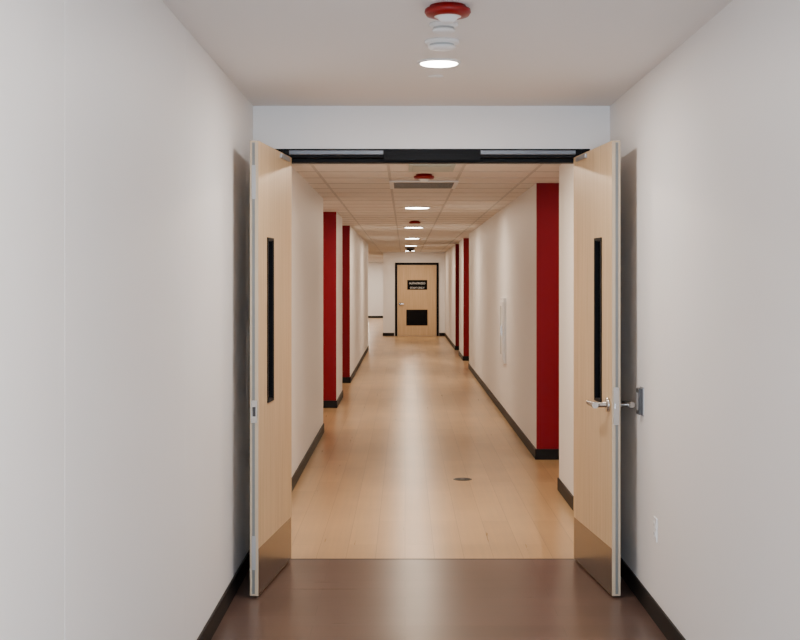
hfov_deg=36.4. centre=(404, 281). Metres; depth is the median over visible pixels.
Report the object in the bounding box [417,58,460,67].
recessed light
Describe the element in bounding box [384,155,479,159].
bar
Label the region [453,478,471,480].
cover
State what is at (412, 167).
ceiling access panel
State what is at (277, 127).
wall header
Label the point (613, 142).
band
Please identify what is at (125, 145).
wall
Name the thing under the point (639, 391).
holder
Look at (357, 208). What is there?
ceiling
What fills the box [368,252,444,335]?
wall
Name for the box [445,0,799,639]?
wall
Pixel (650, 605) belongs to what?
baseboard
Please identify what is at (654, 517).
wall outlet
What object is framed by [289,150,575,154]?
track
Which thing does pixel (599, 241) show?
window pane glass
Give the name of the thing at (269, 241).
window pane glass
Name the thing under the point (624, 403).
lever
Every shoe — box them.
[280,153,289,161]
[575,153,586,161]
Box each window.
[267,237,273,402]
[594,237,601,401]
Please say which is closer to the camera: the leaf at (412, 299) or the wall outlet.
the wall outlet
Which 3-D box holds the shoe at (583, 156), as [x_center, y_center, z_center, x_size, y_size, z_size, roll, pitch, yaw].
[1.032,-0.729,7.126,0.012,0.025,0.240,0,0,-5]
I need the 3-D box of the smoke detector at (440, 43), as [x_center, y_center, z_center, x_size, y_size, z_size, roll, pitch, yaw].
[0.163,-1.046,5.380,0.152,0.042,0.152,0,0,0]
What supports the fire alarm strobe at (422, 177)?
attached to the ceiling at (357, 208)
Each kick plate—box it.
[258,518,290,594]
[574,517,611,594]
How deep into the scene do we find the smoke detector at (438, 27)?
4.99 m
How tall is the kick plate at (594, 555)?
0.247 m
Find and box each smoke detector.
[425,37,458,50]
[429,21,457,34]
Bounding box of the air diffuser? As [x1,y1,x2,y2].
[389,181,458,188]
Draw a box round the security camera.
[405,247,414,250]
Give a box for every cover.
[428,75,443,77]
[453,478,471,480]
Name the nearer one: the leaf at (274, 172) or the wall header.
the leaf at (274, 172)
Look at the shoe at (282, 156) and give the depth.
7.11 m
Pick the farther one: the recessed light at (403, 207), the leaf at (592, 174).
the recessed light at (403, 207)
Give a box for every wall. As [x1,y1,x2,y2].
[0,0,367,639]
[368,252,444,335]
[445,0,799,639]
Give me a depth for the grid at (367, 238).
17.62 m
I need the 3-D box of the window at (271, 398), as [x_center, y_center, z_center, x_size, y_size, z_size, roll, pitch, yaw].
[-0.771,0.209,6.748,0.057,0.908,0.153,0,0,6]
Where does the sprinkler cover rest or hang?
attached to the ceiling at (275, 52)
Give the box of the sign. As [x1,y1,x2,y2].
[407,280,426,289]
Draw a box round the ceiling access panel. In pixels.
[409,164,455,171]
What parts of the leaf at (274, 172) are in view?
edge guard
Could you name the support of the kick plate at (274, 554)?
attached to the leaf at (274, 172)
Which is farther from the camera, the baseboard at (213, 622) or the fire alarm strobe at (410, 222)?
the fire alarm strobe at (410, 222)
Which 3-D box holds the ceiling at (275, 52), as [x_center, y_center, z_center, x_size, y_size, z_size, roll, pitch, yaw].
[0.160,-1.117,2.160,2.763,0.100,10.720,0,0,0]
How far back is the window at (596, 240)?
6.81 m
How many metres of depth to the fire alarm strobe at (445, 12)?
4.65 m
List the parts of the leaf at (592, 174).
edge guard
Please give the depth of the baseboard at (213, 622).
6.16 m
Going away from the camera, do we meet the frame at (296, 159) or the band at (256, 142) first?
the band at (256, 142)
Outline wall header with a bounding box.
[253,106,609,149]
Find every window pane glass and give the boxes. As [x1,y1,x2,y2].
[269,241,269,396]
[599,241,599,397]
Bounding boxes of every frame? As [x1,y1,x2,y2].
[276,149,589,163]
[395,263,438,335]
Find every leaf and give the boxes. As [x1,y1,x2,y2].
[252,141,291,595]
[397,265,435,335]
[574,141,617,593]
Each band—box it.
[250,141,257,595]
[612,141,619,595]
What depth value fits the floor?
8.12 m
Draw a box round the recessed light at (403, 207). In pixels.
[403,207,430,208]
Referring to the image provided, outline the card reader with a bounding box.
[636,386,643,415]
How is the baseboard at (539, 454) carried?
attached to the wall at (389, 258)
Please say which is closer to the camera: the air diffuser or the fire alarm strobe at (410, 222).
the air diffuser
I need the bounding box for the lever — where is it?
[586,398,634,411]
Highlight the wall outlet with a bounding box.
[653,516,656,542]
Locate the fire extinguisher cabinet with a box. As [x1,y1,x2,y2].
[499,298,505,362]
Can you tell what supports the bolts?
attached to the leaf at (274, 172)
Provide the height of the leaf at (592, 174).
2.418 m
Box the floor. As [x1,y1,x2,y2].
[211,318,666,639]
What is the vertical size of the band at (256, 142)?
2.418 m
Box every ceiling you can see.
[162,0,732,105]
[292,164,560,260]
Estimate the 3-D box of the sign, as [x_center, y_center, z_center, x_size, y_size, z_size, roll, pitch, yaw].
[0.380,0.089,37.778,0.620,0.300,0.008,0,0,0]
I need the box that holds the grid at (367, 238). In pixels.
[297,164,558,261]
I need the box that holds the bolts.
[251,165,256,569]
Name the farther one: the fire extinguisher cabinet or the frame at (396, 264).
the frame at (396, 264)
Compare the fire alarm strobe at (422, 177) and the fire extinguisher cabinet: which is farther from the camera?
the fire extinguisher cabinet
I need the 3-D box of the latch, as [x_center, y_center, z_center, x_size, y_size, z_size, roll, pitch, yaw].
[1.122,0.659,6.449,0.029,0.200,0.012,0,0,-5]
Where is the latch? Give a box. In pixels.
[614,387,618,424]
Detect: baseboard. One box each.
[197,549,249,639]
[292,316,573,511]
[620,556,685,639]
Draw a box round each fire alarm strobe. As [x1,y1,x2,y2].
[409,221,420,224]
[414,174,433,181]
[424,2,470,23]
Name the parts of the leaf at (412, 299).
louver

